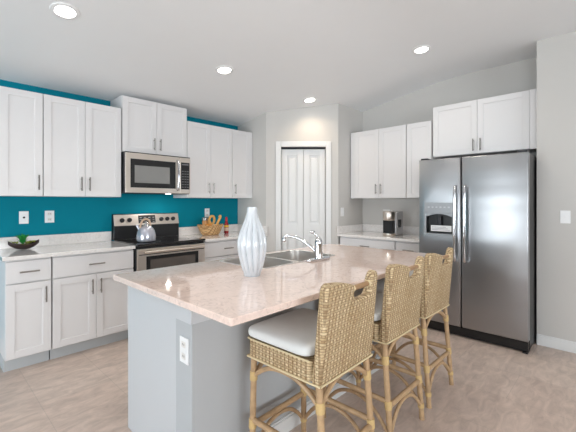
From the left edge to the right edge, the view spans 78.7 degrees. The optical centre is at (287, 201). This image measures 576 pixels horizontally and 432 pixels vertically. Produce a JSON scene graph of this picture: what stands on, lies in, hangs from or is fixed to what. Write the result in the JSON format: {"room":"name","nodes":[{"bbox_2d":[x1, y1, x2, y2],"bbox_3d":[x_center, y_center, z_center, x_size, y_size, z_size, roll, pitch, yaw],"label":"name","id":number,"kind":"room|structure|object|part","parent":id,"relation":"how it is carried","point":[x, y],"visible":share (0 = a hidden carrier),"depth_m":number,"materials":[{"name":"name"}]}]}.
{"room":"kitchen","nodes":[
{"label":"kitchen","id":0,"kind":"room"},
{"bbox_2d":[0,79,237,240],"bbox_3d":[-2.535,0.118,3.269,0.120,2.431,7.940,0,0,44],"label":"wall","id":1,"kind":"structure","parent":0,"point":[71,214],"depth_m":3.66,"materials":[{"name":"teal paint"}]},
{"bbox_2d":[0,86,42,196],"bbox_3d":[-2.372,-0.504,3.088,0.362,0.907,0.301,0,0,44],"label":"upper cabinet","id":2,"kind":"object","parent":1,"relation":"attached to","point":[21,111],"visible":1,"depth_m":2.99,"materials":[{"name":"white paint"}]},
{"bbox_2d":[19,211,28,223],"bbox_3d":[-2.452,0.144,3.260,0.012,0.116,0.073,0,0,44],"label":"wall jack","id":3,"kind":"object","parent":1,"relation":"attached to","point":[23,215],"visible":1,"depth_m":3.26,"materials":[{"name":"white plastic"}]},
{"bbox_2d":[45,211,53,222],"bbox_3d":[-2.314,0.142,3.407,0.009,0.116,0.078,0,0,44],"label":"wall outlet","id":4,"kind":"object","parent":1,"relation":"attached to","point":[49,215],"visible":1,"depth_m":3.40,"materials":[{"name":"white plastic"}]},
{"bbox_2d":[0,231,110,248],"bbox_3d":[-2.268,0.369,3.448,0.020,0.102,1.005,0,0,44],"label":"backsplash","id":5,"kind":"structure","parent":1,"relation":"attached to","point":[56,239],"depth_m":3.48,"materials":[{"name":"white stone"}]},
{"bbox_2d":[37,94,120,196],"bbox_3d":[-2.036,-0.504,3.441,0.362,0.907,0.665,0,0,44],"label":"upper cabinet","id":6,"kind":"object","parent":1,"relation":"attached to","point":[82,140],"visible":0.98,"depth_m":3.30,"materials":[{"name":"white paint"}]},
{"bbox_3d":[-2.051,-0.504,3.226,0.020,0.901,0.329,0,0,44],"label":"door","id":7,"kind":"part","parent":6,"relation":"part of","materials":[{"name":"white paint"}]},
{"bbox_3d":[-1.822,-0.504,3.467,0.020,0.901,0.329,0,0,44],"label":"door","id":8,"kind":"part","parent":6,"relation":"part of","materials":[{"name":"white paint"}]},
{"bbox_2d":[110,95,186,156],"bbox_3d":[-1.546,-0.807,3.956,0.362,0.578,0.736,0,0,44],"label":"upper cabinet","id":9,"kind":"object","parent":1,"relation":"attached to","point":[150,127],"visible":0.8,"depth_m":3.81,"materials":[{"name":"white paint"}]},
{"bbox_3d":[-1.574,-0.807,3.728,0.020,0.572,0.364,0,0,44],"label":"door","id":10,"kind":"part","parent":9,"relation":"part of","materials":[{"name":"white paint"}]},
{"bbox_2d":[121,151,189,194],"bbox_3d":[-1.510,-0.301,3.921,0.462,0.426,0.732,0,0,44],"label":"microwave","id":11,"kind":"object","parent":9,"relation":"attached to","point":[141,173],"visible":0.98,"depth_m":3.76,"materials":[{"name":"grey metal"}]},
{"bbox_3d":[-1.227,-0.299,3.927,0.060,0.353,0.025,0,0,44],"label":"handle","id":12,"kind":"part","parent":11,"relation":"part of","materials":[{"name":"silver metal"}]},
{"bbox_3d":[-1.184,-0.299,4.026,0.022,0.410,0.132,0,0,44],"label":"control panel","id":13,"kind":"part","parent":11,"relation":"part of","materials":[{"name":"metal"}]},
{"bbox_3d":[-1.320,-0.807,3.995,0.020,0.572,0.364,0,0,44],"label":"door","id":14,"kind":"part","parent":9,"relation":"part of","materials":[{"name":"white paint"}]},
{"bbox_2d":[173,121,231,197],"bbox_3d":[-1.064,-0.504,4.462,0.362,0.907,0.654,0,0,44],"label":"upper cabinet","id":15,"kind":"object","parent":1,"relation":"attached to","point":[209,147],"visible":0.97,"depth_m":4.35,"materials":[{"name":"white paint"}]},
{"bbox_3d":[-1.078,-0.504,4.249,0.020,0.901,0.323,0,0,44],"label":"door","id":16,"kind":"part","parent":15,"relation":"part of","materials":[{"name":"white paint"}]},
{"bbox_3d":[-0.852,-0.504,4.486,0.020,0.901,0.323,0,0,44],"label":"door","id":17,"kind":"part","parent":15,"relation":"part of","materials":[{"name":"white paint"}]},
{"bbox_2d":[205,208,209,216],"bbox_3d":[-1.082,0.144,4.702,0.009,0.116,0.073,0,0,44],"label":"wall outlet","id":18,"kind":"object","parent":1,"relation":"attached to","point":[207,210],"visible":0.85,"depth_m":4.70,"materials":[{"name":"white plastic"}]},
{"bbox_2d":[179,224,267,234],"bbox_3d":[-0.831,0.369,4.511,0.637,0.102,0.965,0,0,44],"label":"backsplash","id":19,"kind":"structure","parent":1,"relation":"attached to","point":[232,227],"depth_m":4.58,"materials":[{"name":"white stone"}]},
{"bbox_2d":[232,129,251,197],"bbox_3d":[-0.717,-0.504,4.827,0.362,0.907,0.345,0,0,44],"label":"upper cabinet","id":20,"kind":"object","parent":1,"relation":"attached to","point":[241,140],"visible":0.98,"depth_m":4.72,"materials":[{"name":"white paint"}]},
{"bbox_2d":[238,112,265,225],"bbox_3d":[-0.482,0.070,4.904,0.600,2.529,0.080,0,0,44],"label":"wall","id":21,"kind":"structure","parent":0,"point":[256,126],"depth_m":4.79,"materials":[{"name":"grey paint"}]},
{"bbox_2d":[176,278,390,431],"bbox_3d":[0.184,0.892,2.346,0.144,0.883,1.947,0,0,44],"label":"wall","id":22,"kind":"structure","parent":0,"point":[213,391],"depth_m":1.71,"materials":[{"name":"paint"}]},
{"bbox_2d":[180,335,188,364],"bbox_3d":[-0.484,0.689,1.631,0.075,0.120,0.009,0,0,44],"label":"wall outlet","id":23,"kind":"object","parent":22,"relation":"attached to","point":[184,342],"visible":1,"depth_m":1.62,"materials":[{"name":"white plastic"}]},
{"bbox_2d":[174,304,210,324],"bbox_3d":[0.184,0.501,2.336,0.158,0.101,1.961,0,0,44],"label":"trim","id":24,"kind":"structure","parent":22,"relation":"attached to","point":[187,316],"depth_m":1.61,"materials":[{"name":"paint"}]},
{"bbox_2d":[270,356,391,431],"bbox_3d":[0.241,1.285,2.292,0.013,0.098,1.947,0,0,44],"label":"baseboard","id":25,"kind":"structure","parent":22,"relation":"attached to","point":[291,420],"depth_m":2.10,"materials":[{"name":"white paint"}]},
{"bbox_2d":[0,0,575,125],"bbox_3d":[0.598,-1.366,0.287,8.830,0.587,7.940,0,0,44],"label":"ceiling","id":26,"kind":"structure","parent":0,"point":[355,54],"depth_m":3.08,"materials":[{"name":"paint"}]},
{"bbox_2d":[49,2,79,19],"bbox_3d":[-1.522,-1.302,2.397,0.180,0.034,0.177,0,0,-42],"label":"recessed light","id":27,"kind":"object","parent":26,"relation":"in","point":[63,10],"visible":1,"depth_m":2.38,"materials":[{"name":"white plastic"}]},
{"bbox_2d":[215,65,233,74],"bbox_3d":[-0.623,-1.291,3.436,0.180,0.034,0.177,0,0,-42],"label":"recessed light","id":28,"kind":"object","parent":26,"relation":"in","point":[223,69],"visible":1,"depth_m":3.42,"materials":[{"name":"white plastic"}]},
{"bbox_2d":[303,97,316,102],"bbox_3d":[0.276,-1.286,4.424,0.180,0.034,0.177,0,0,-42],"label":"recessed light","id":29,"kind":"object","parent":26,"relation":"in","point":[308,99],"visible":1,"depth_m":4.41,"materials":[{"name":"white plastic"}]},
{"bbox_2d":[412,45,430,53],"bbox_3d":[1.315,-1.499,3.456,0.179,0.018,0.179,0,0,-42],"label":"recessed light","id":30,"kind":"object","parent":26,"relation":"in","point":[421,49],"visible":1,"depth_m":3.44,"materials":[{"name":"white plastic"}]},
{"bbox_2d":[0,320,575,431],"bbox_3d":[0.598,1.384,0.287,8.830,0.100,7.940,0,0,44],"label":"floor","id":31,"kind":"structure","parent":0,"point":[496,388],"depth_m":2.42,"materials":[{"name":"stone"}]},
{"bbox_2d":[0,257,50,372],"bbox_3d":[-2.268,0.893,2.994,0.642,0.882,0.300,0,0,44],"label":"base cabinet","id":32,"kind":"object","parent":31,"relation":"on","point":[25,284],"visible":0.96,"depth_m":2.79,"materials":[{"name":"white paint"}]},
{"bbox_3d":[-2.068,0.550,2.803,0.020,0.168,0.296,0,0,44],"label":"drawer","id":33,"kind":"part","parent":32,"relation":"part of","materials":[{"name":"white paint"}]},
{"bbox_3d":[-2.068,0.931,2.803,0.020,0.575,0.296,0,0,44],"label":"door","id":34,"kind":"part","parent":32,"relation":"part of","materials":[{"name":"white paint"}]},
{"bbox_3d":[-2.049,0.550,2.784,0.035,0.012,0.130,0,0,44],"label":"handle","id":35,"kind":"part","parent":32,"relation":"part of","materials":[{"name":"silver metal"}]},
{"bbox_2d":[49,249,132,359],"bbox_3d":[-1.930,0.893,3.350,0.642,0.882,0.667,0,0,44],"label":"base cabinet","id":36,"kind":"object","parent":31,"relation":"on","point":[89,308],"visible":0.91,"depth_m":3.11,"materials":[{"name":"white paint"}]},
{"bbox_2d":[0,231,134,260],"bbox_3d":[-2.045,0.384,3.236,0.637,0.132,1.005,0,0,44],"label":"countertop","id":37,"kind":"structure","parent":36,"relation":"on","point":[91,242],"depth_m":3.27,"materials":[{"name":"white stone"}]},
{"bbox_2d":[8,233,38,248],"bbox_3d":[-2.341,0.347,3.111,0.116,0.145,0.224,0,0,44],"label":"succulent bowl","id":38,"kind":"object","parent":37,"relation":"on","point":[22,238],"visible":1,"depth_m":3.09,"materials":[{"name":"brown wood"}]},
{"bbox_3d":[-1.844,0.931,3.038,0.020,0.575,0.330,0,0,44],"label":"door","id":39,"kind":"part","parent":36,"relation":"part of","materials":[{"name":"white paint"}]},
{"bbox_3d":[-1.729,0.550,3.159,0.020,0.168,0.663,0,0,44],"label":"drawer","id":40,"kind":"part","parent":36,"relation":"part of","materials":[{"name":"white paint"}]},
{"bbox_3d":[-1.734,0.749,3.115,0.035,0.130,0.012,0,0,44],"label":"handle","id":41,"kind":"part","parent":36,"relation":"part of","materials":[{"name":"silver metal"}]},
{"bbox_3d":[-1.614,0.931,3.280,0.020,0.575,0.330,0,0,44],"label":"door","id":42,"kind":"part","parent":36,"relation":"part of","materials":[{"name":"white paint"}]},
{"bbox_2d":[128,286,175,431],"bbox_3d":[-0.084,0.892,2.601,0.593,0.883,1.947,0,0,44],"label":"base cabinet","id":43,"kind":"object","parent":31,"relation":"on","point":[151,320],"visible":0.06,"depth_m":1.88,"materials":[{"name":"paint"}]},
{"bbox_2d":[113,244,442,326],"bbox_3d":[0.112,0.435,2.403,1.118,0.030,2.094,0,0,44],"label":"countertop","id":44,"kind":"structure","parent":43,"relation":"on","point":[216,290],"depth_m":1.88,"materials":[{"name":"stone"}]},
{"bbox_2d":[237,207,266,276],"bbox_3d":[-0.205,0.225,2.011,0.171,0.390,0.171,0,0,44],"label":"vase","id":45,"kind":"object","parent":44,"relation":"on","point":[252,242],"visible":1,"depth_m":1.96,"materials":[{"name":"white ceramic"}]},
{"bbox_2d":[220,250,334,268],"bbox_3d":[-0.057,0.531,2.632,0.468,0.229,0.827,0,0,44],"label":"sink","id":46,"kind":"object","parent":44,"relation":"in","point":[275,259],"visible":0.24,"depth_m":2.83,"materials":[{"name":"metal"}]},
{"bbox_3d":[-0.208,0.527,2.473,0.436,0.217,0.352,0,0,44],"label":"bowl","id":47,"kind":"part","parent":46,"relation":"part of","materials":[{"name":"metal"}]},
{"bbox_3d":[0.069,0.532,2.764,0.436,0.227,0.427,0,0,44],"label":"bowl","id":48,"kind":"part","parent":46,"relation":"part of","materials":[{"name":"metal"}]},
{"bbox_2d":[282,230,329,261],"bbox_3d":[0.126,0.312,2.620,0.321,0.216,0.250,0,0,44],"label":"kitchen faucet","id":49,"kind":"object","parent":44,"relation":"on","point":[318,254],"visible":1,"depth_m":2.52,"materials":[{"name":"silver metal"}]},
{"bbox_3d":[0.092,0.314,2.604,0.295,0.138,0.027,0,0,28],"label":"spout","id":50,"kind":"part","parent":49,"relation":"part of","materials":[{"name":"silver metal"}]},
{"bbox_3d":[0.220,0.411,2.531,0.060,0.018,0.250,0,0,44],"label":"plate","id":51,"kind":"part","parent":49,"relation":"part of","materials":[{"name":"silver metal"}]},
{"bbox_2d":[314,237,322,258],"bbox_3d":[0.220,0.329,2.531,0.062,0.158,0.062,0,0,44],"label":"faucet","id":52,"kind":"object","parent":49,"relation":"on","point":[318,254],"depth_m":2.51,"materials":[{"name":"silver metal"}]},
{"bbox_2d":[112,213,205,271],"bbox_3d":[-1.401,0.734,3.853,0.708,1.200,0.766,0,0,44],"label":"range","id":53,"kind":"object","parent":31,"relation":"on","point":[169,248],"visible":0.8,"depth_m":3.79,"materials":[{"name":"silver metal"}]},
{"bbox_2d":[136,218,155,241],"bbox_3d":[-1.462,0.287,3.621,0.188,0.239,0.188,0,0,44],"label":"kettle","id":54,"kind":"object","parent":53,"relation":"on","point":[145,233],"visible":1,"depth_m":3.56,"materials":[{"name":"metal"}]},
{"bbox_3d":[-1.468,0.217,3.614,0.018,0.098,0.123,0,0,44],"label":"handle","id":55,"kind":"part","parent":54,"relation":"part of","materials":[{"name":"beige wood"}]},
{"bbox_3d":[-1.615,0.200,4.056,0.031,0.122,0.758,0,0,44],"label":"control panel","id":56,"kind":"part","parent":53,"relation":"part of","materials":[{"name":"metal"}]},
{"bbox_2d":[114,235,205,246],"bbox_3d":[-1.392,0.418,3.843,0.575,0.019,0.766,0,0,44],"label":"cooktop","id":57,"kind":"object","parent":53,"relation":"in","point":[161,240],"depth_m":3.73,"materials":[{"name":"black glass"}]},
{"bbox_3d":[-1.199,0.789,3.660,0.033,0.660,0.752,0,0,44],"label":"oven door","id":58,"kind":"part","parent":53,"relation":"part of","materials":[{"name":"metal"}]},
{"bbox_3d":[-1.166,0.489,3.629,0.058,0.026,0.662,0,0,44],"label":"handle","id":59,"kind":"part","parent":53,"relation":"part of","materials":[{"name":"metal"}]},
{"bbox_2d":[204,239,238,260],"bbox_3d":[-0.929,0.893,4.401,0.642,0.882,0.655,0,0,44],"label":"base cabinet","id":60,"kind":"object","parent":31,"relation":"on","point":[223,249],"visible":0.21,"depth_m":4.14,"materials":[{"name":"white paint"}]},
{"bbox_3d":[-0.842,0.931,4.091,0.020,0.575,0.324,0,0,44],"label":"door","id":61,"kind":"part","parent":60,"relation":"part of","materials":[{"name":"white paint"}]},
{"bbox_2d":[179,224,267,241],"bbox_3d":[-0.831,0.384,4.511,0.637,0.132,0.965,0,0,44],"label":"countertop","id":62,"kind":"structure","parent":60,"relation":"on","point":[234,229],"depth_m":4.48,"materials":[{"name":"white stone"}]},
{"bbox_2d":[197,224,222,235],"bbox_3d":[-0.988,0.351,4.474,0.258,0.137,0.351,0,0,44],"label":"bread basket","id":63,"kind":"object","parent":62,"relation":"on","point":[213,230],"visible":0.9,"depth_m":4.37,"materials":[{"name":"beige wicker"}]},
{"bbox_2d":[202,217,207,226],"bbox_3d":[-1.054,0.297,4.446,0.072,0.202,0.072,0,0,44],"label":"spice jar","id":64,"kind":"object","parent":63,"relation":"in","point":[204,222],"visible":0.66,"depth_m":4.42,"materials":[{"name":"orange glass"}]},
{"bbox_2d":[208,215,215,224],"bbox_3d":[-0.987,0.246,4.518,0.042,0.159,0.116,0,0,44],"label":"pretzel","id":65,"kind":"object","parent":63,"relation":"in","point":[210,216],"visible":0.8,"depth_m":4.50,"materials":[{"name":"food"}]},
{"bbox_2d":[216,215,221,225],"bbox_3d":[-0.896,0.252,4.527,0.036,0.172,0.092,0,0,44],"label":"breadstick","id":66,"kind":"object","parent":63,"relation":"in","point":[219,216],"visible":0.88,"depth_m":4.52,"materials":[{"name":"food"}]},
{"bbox_2d":[224,217,228,233],"bbox_3d":[-0.824,0.308,4.690,0.064,0.222,0.064,0,0,44],"label":"sauce bottle","id":67,"kind":"object","parent":62,"relation":"on","point":[226,225],"visible":1,"depth_m":4.67,"materials":[{"name":"red glass"}]},
{"bbox_3d":[-0.616,0.931,4.329,0.020,0.575,0.324,0,0,44],"label":"door","id":68,"kind":"part","parent":60,"relation":"part of","materials":[{"name":"white paint"}]},
{"bbox_2d":[247,270,376,431],"bbox_3d":[0.120,0.833,1.729,0.503,1.005,0.452,0,0,42],"label":"bar stool","id":69,"kind":"object","parent":31,"relation":"on","point":[303,345],"visible":1,"depth_m":1.60,"materials":[{"name":"wicker"}]},
{"bbox_3d":[-0.173,1.042,1.733,0.043,0.586,0.033,0,0,-3],"label":"leg","id":70,"kind":"part","parent":69,"relation":"part of","materials":[{"name":"wood"}]},
{"bbox_3d":[-0.015,1.072,1.588,0.429,0.028,0.029,0,0,42],"label":"rail","id":71,"kind":"part","parent":69,"relation":"part of","materials":[{"name":"wood"}]},
{"bbox_3d":[-0.042,1.099,1.877,0.029,0.028,0.392,0,0,42],"label":"rail","id":72,"kind":"part","parent":69,"relation":"part of","materials":[{"name":"wood"}]},
{"bbox_3d":[0.090,0.715,1.757,0.398,0.089,0.425,0,0,42],"label":"seat","id":73,"kind":"part","parent":69,"relation":"part of","materials":[{"name":"wicker"}]},
{"bbox_2d":[248,308,317,355],"bbox_3d":[0.085,0.631,1.761,0.406,0.076,0.451,0,0,42],"label":"cushion","id":74,"kind":"object","parent":69,"relation":"on","point":[292,333],"depth_m":1.65,"materials":[{"name":"beige fabric"}]},
{"bbox_3d":[0.090,1.042,2.021,0.033,0.586,0.043,0,0,-3],"label":"leg","id":75,"kind":"part","parent":69,"relation":"part of","materials":[{"name":"wood"}]},
{"bbox_3d":[0.142,1.042,1.445,0.033,0.587,0.076,0,0,-35],"label":"leg","id":76,"kind":"part","parent":69,"relation":"part of","materials":[{"name":"wood"}]},
{"bbox_3d":[0.248,1.072,1.877,0.429,0.028,0.029,0,0,42],"label":"rail","id":77,"kind":"part","parent":69,"relation":"part of","materials":[{"name":"wood"}]},
{"bbox_3d":[0.272,0.544,1.590,0.090,0.429,0.425,0,0,42],"label":"backrest","id":78,"kind":"part","parent":69,"relation":"part of","materials":[{"name":"wicker"}]},
{"bbox_3d":[0.334,0.388,1.627,0.025,0.025,0.172,0,0,42],"label":"hand rod","id":79,"kind":"part","parent":69,"relation":"part of","materials":[{"name":"brown wood"}]},
{"bbox_3d":[0.276,1.099,1.586,0.029,0.028,0.392,0,0,42],"label":"rail","id":80,"kind":"part","parent":69,"relation":"part of","materials":[{"name":"wood"}]},
{"bbox_3d":[0.405,1.042,1.733,0.076,0.587,0.033,0,0,30],"label":"leg","id":81,"kind":"part","parent":69,"relation":"part of","materials":[{"name":"wood"}]},
{"bbox_2d":[340,236,395,249],"bbox_3d":[1.163,0.893,4.577,0.775,0.882,0.642,0,0,44],"label":"base cabinet","id":82,"kind":"object","parent":31,"relation":"on","point":[351,241],"visible":0.14,"depth_m":4.33,"materials":[{"name":"white paint"}]},
{"bbox_2d":[337,224,418,242],"bbox_3d":[1.282,0.384,4.470,1.155,0.132,0.637,0,0,44],"label":"countertop","id":83,"kind":"structure","parent":82,"relation":"on","point":[369,231],"depth_m":4.60,"materials":[{"name":"white stone"}]},
{"bbox_2d":[383,210,402,235],"bbox_3d":[1.324,0.257,4.446,0.175,0.324,0.293,0,0,44],"label":"coffee maker","id":84,"kind":"object","parent":83,"relation":"on","point":[392,220],"visible":1,"depth_m":4.37,"materials":[{"name":"silver metal"}]},
{"bbox_2d":[383,233,395,235],"bbox_3d":[1.270,0.404,4.403,0.156,0.030,0.156,0,0,44],"label":"drip tray","id":85,"kind":"object","parent":84,"relation":"on","point":[385,234],"depth_m":4.34,"materials":[{"name":"metal"}]},
{"bbox_2d":[323,256,424,431],"bbox_3d":[0.519,0.833,2.170,0.503,1.005,0.452,0,0,44],"label":"bar stool","id":86,"kind":"object","parent":31,"relation":"on","point":[397,309],"visible":0.51,"depth_m":1.98,"materials":[{"name":"wicker"}]},
{"bbox_3d":[0.226,1.042,2.180,0.043,0.586,0.033,0,0,-1],"label":"leg","id":87,"kind":"part","parent":86,"relation":"part of","materials":[{"name":"wood"}]},
{"bbox_3d":[0.381,1.072,2.032,0.429,0.028,0.029,0,0,44],"label":"rail","id":88,"kind":"part","parent":86,"relation":"part of","materials":[{"name":"wood"}]},
{"bbox_3d":[0.495,1.042,2.462,0.033,0.586,0.043,0,0,-1],"label":"leg","id":89,"kind":"part","parent":86,"relation":"part of","materials":[{"name":"wood"}]},
{"bbox_2d":[354,289,382,320],"bbox_3d":[0.484,0.631,2.203,0.406,0.076,0.451,0,0,44],"label":"cushion","id":90,"kind":"object","parent":86,"relation":"on","point":[379,296],"depth_m":2.07,"materials":[{"name":"beige fabric"}]},
{"bbox_3d":[0.489,0.715,2.199,0.398,0.089,0.425,0,0,44],"label":"seat","id":91,"kind":"part","parent":86,"relation":"part of","materials":[{"name":"wicker"}]},
{"bbox_3d":[0.535,1.042,1.886,0.033,0.587,0.076,0,0,-34],"label":"leg","id":92,"kind":"part","parent":86,"relation":"part of","materials":[{"name":"wood"}]},
{"bbox_3d":[0.650,1.072,2.315,0.429,0.028,0.029,0,0,44],"label":"rail","id":93,"kind":"part","parent":86,"relation":"part of","materials":[{"name":"wood"}]},
{"bbox_3d":[0.669,0.544,2.028,0.090,0.429,0.425,0,0,44],"label":"backrest","id":94,"kind":"part","parent":86,"relation":"part of","materials":[{"name":"wicker"}]},
{"bbox_3d":[0.673,1.099,2.024,0.029,0.028,0.392,0,0,44],"label":"rail","id":95,"kind":"part","parent":86,"relation":"part of","materials":[{"name":"wood"}]},
{"bbox_3d":[0.731,0.388,2.064,0.025,0.025,0.172,0,0,44],"label":"hand rod","id":96,"kind":"part","parent":86,"relation":"part of","materials":[{"name":"brown wood"}]},
{"bbox_3d":[0.804,1.042,2.168,0.076,0.587,0.033,0,0,31],"label":"leg","id":97,"kind":"part","parent":86,"relation":"part of","materials":[{"name":"wood"}]},
{"bbox_2d":[396,241,420,319],"bbox_3d":[1.570,0.893,4.189,0.330,0.882,0.642,0,0,44],"label":"base cabinet","id":98,"kind":"object","parent":31,"relation":"on","point":[400,245],"visible":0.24,"depth_m":3.98,"materials":[{"name":"white paint"}]},
{"bbox_3d":[1.379,0.550,3.988,0.326,0.168,0.020,0,0,44],"label":"drawer","id":99,"kind":"part","parent":98,"relation":"part of","materials":[{"name":"white paint"}]},
{"bbox_2d":[369,247,453,408],"bbox_3d":[0.891,0.833,2.582,0.503,1.005,0.452,0,0,44],"label":"bar stool","id":100,"kind":"object","parent":31,"relation":"on","point":[436,284],"visible":0.5,"depth_m":2.39,"materials":[{"name":"wicker"}]},
{"bbox_2d":[376,279,384,292],"bbox_3d":[0.856,0.631,2.616,0.406,0.076,0.451,0,0,44],"label":"cushion","id":101,"kind":"object","parent":100,"relation":"on","point":[380,284],"depth_m":2.53,"materials":[{"name":"beige fabric"}]},
{"bbox_3d":[0.869,1.042,2.875,0.033,0.586,0.043,0,0,-1],"label":"leg","id":102,"kind":"part","parent":100,"relation":"part of","materials":[{"name":"wood"}]},
{"bbox_3d":[0.751,1.072,2.446,0.429,0.028,0.029,0,0,44],"label":"rail","id":103,"kind":"part","parent":100,"relation":"part of","materials":[{"name":"wood"}]},
{"bbox_3d":[1.023,1.072,2.726,0.429,0.028,0.029,0,0,44],"label":"rail","id":104,"kind":"part","parent":100,"relation":"part of","materials":[{"name":"wicker"}]},
{"bbox_3d":[0.904,1.042,2.298,0.033,0.587,0.076,0,0,-33],"label":"leg","id":105,"kind":"part","parent":100,"relation":"part of","materials":[{"name":"wood"}]},
{"bbox_3d":[1.039,0.544,2.439,0.090,0.429,0.425,0,0,44],"label":"backrest","id":106,"kind":"part","parent":100,"relation":"part of","materials":[{"name":"wicker"}]},
{"bbox_3d":[1.043,1.099,2.435,0.029,0.028,0.392,0,0,44],"label":"rail","id":107,"kind":"part","parent":100,"relation":"part of","materials":[{"name":"wood"}]},
{"bbox_3d":[1.175,1.042,2.578,0.076,0.587,0.033,0,0,32],"label":"leg","id":108,"kind":"part","parent":100,"relation":"part of","materials":[{"name":"wood"}]},
{"bbox_2d":[419,150,536,353],"bbox_3d":[1.977,0.438,3.640,0.974,1.793,0.820,0,0,44],"label":"refrigerator","id":109,"kind":"object","parent":31,"relation":"on","point":[483,208],"visible":0.96,"depth_m":3.31,"materials":[{"name":"silver metal"}]},
{"bbox_3d":[1.539,0.175,3.583,0.300,0.334,0.005,0,0,44],"label":"dispenser frame","id":110,"kind":"part","parent":109,"relation":"part of","materials":[{"name":"silver metal"}]},
{"bbox_3d":[1.565,0.394,3.611,0.417,1.670,0.070,0,0,44],"label":"freezer door","id":111,"kind":"part","parent":109,"relation":"part of","materials":[{"name":"metal"}]},
{"bbox_3d":[1.639,0.214,3.445,0.027,0.766,0.071,0,0,44],"label":"handle","id":112,"kind":"part","parent":109,"relation":"part of","materials":[{"name":"silver metal"}]},
{"bbox_3d":[1.704,0.214,3.383,0.027,0.766,0.071,0,0,44],"label":"handle","id":113,"kind":"part","parent":109,"relation":"part of","materials":[{"name":"silver metal"}]},
{"bbox_3d":[1.921,0.394,3.273,0.549,1.670,0.070,0,0,44],"label":"fridge door","id":114,"kind":"part","parent":109,"relation":"part of","materials":[{"name":"metal"}]},
{"bbox_2d":[266,104,337,252],"bbox_3d":[0.189,0.013,4.706,0.962,2.643,0.080,0,0,0],"label":"wall","id":115,"kind":"structure","parent":0,"point":[315,123],"depth_m":4.67,"materials":[{"name":"grey paint"}]},
{"bbox_2d":[281,147,325,250],"bbox_3d":[0.205,0.294,4.718,0.595,2.056,0.046,0,0,0],"label":"door","id":116,"kind":"structure","parent":115,"relation":"in","point":[302,168],"depth_m":4.70,"materials":[{"name":"white paint"}]},
{"bbox_2d":[276,141,330,250],"bbox_3d":[0.205,0.265,4.658,0.735,2.138,0.016,0,0,0],"label":"door frame","id":117,"kind":"structure","parent":115,"relation":"attached to","point":[279,144],"depth_m":4.65,"materials":[{"name":"white paint"}]},
{"bbox_2d":[338,104,362,244],"bbox_3d":[0.847,0.013,4.909,0.080,2.643,0.600,0,0,44],"label":"wall","id":118,"kind":"structure","parent":0,"point":[350,120],"depth_m":4.80,"materials":[{"name":"grey paint"}]},
{"bbox_2d":[363,57,536,226],"bbox_3d":[1.468,-0.088,4.814,3.550,2.843,0.120,0,0,44],"label":"wall","id":119,"kind":"structure","parent":0,"point":[417,106],"depth_m":4.43,"materials":[{"name":"grey paint"}]},
{"bbox_2d":[337,224,418,234],"bbox_3d":[1.282,0.369,4.470,1.155,0.102,0.637,0,0,44],"label":"backsplash","id":120,"kind":"structure","parent":119,"relation":"attached to","point":[358,227],"depth_m":4.84,"materials":[{"name":"white stone"}]},
{"bbox_2d":[351,125,406,198],"bbox_3d":[1.256,-0.500,4.679,0.800,0.902,0.365,0,0,44],"label":"upper cabinet","id":121,"kind":"object","parent":119,"relation":"attached to","point":[378,156],"visible":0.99,"depth_m":4.54,"materials":[{"name":"white paint"}]},
{"bbox_3d":[1.049,-0.500,4.685,0.366,0.896,0.020,0,0,44],"label":"door","id":122,"kind":"part","parent":121,"relation":"part of","materials":[{"name":"white paint"}]},
{"bbox_3d":[1.317,-0.500,4.430,0.366,0.896,0.020,0,0,44],"label":"door","id":123,"kind":"part","parent":121,"relation":"part of","materials":[{"name":"white paint"}]},
{"bbox_2d":[407,121,437,197],"bbox_3d":[1.660,-0.500,4.294,0.301,0.902,0.365,0,0,44],"label":"upper cabinet","id":124,"kind":"object","parent":119,"relation":"attached to","point":[419,135],"visible":0.51,"depth_m":4.21,"materials":[{"name":"white paint"}]},
{"bbox_2d":[433,89,536,158],"bbox_3d":[2.143,-0.807,3.835,0.998,0.578,0.365,0,0,44],"label":"upper cabinet","id":125,"kind":"object","parent":119,"relation":"attached to","point":[507,123],"visible":0.98,"depth_m":3.69,"materials":[{"name":"white paint"}]},
{"bbox_3d":[1.856,-0.807,3.917,0.465,0.572,0.020,0,0,44],"label":"door","id":126,"kind":"part","parent":125,"relation":"part of","materials":[{"name":"white paint"}]},
{"bbox_3d":[2.196,-0.807,3.594,0.465,0.572,0.020,0,0,44],"label":"door","id":127,"kind":"part","parent":125,"relation":"part of","materials":[{"name":"white paint"}]},
{"bbox_2d":[537,31,575,341],"bbox_3d":[4.369,-0.088,1.748,5.080,2.843,0.565,0,0,44],"label":"wall","id":128,"kind":"structure","parent":0,"point":[556,56],"depth_m":3.19,"materials":[{"name":"grey paint"}]},
{"bbox_2d":[536,334,575,353],"bbox_3d":[4.169,1.284,1.538,5.080,0.100,0.014,0,0,44],"label":"baseboard","id":129,"kind":"structure","parent":128,"relation":"attached to","point":[543,340],"depth_m":3.18,"materials":[{"name":"white paint"}]},
{"bbox_2d":[560,210,570,223],"bbox_3d":[2.482,0.134,3.142,0.073,0.116,0.016,0,0,44],"label":"light switch","id":130,"kind":"object","parent":128,"relation":"attached to","point":[565,216],"visible":1,"depth_m":3.14,"materials":[{"name":"white plastic"}]}
]}

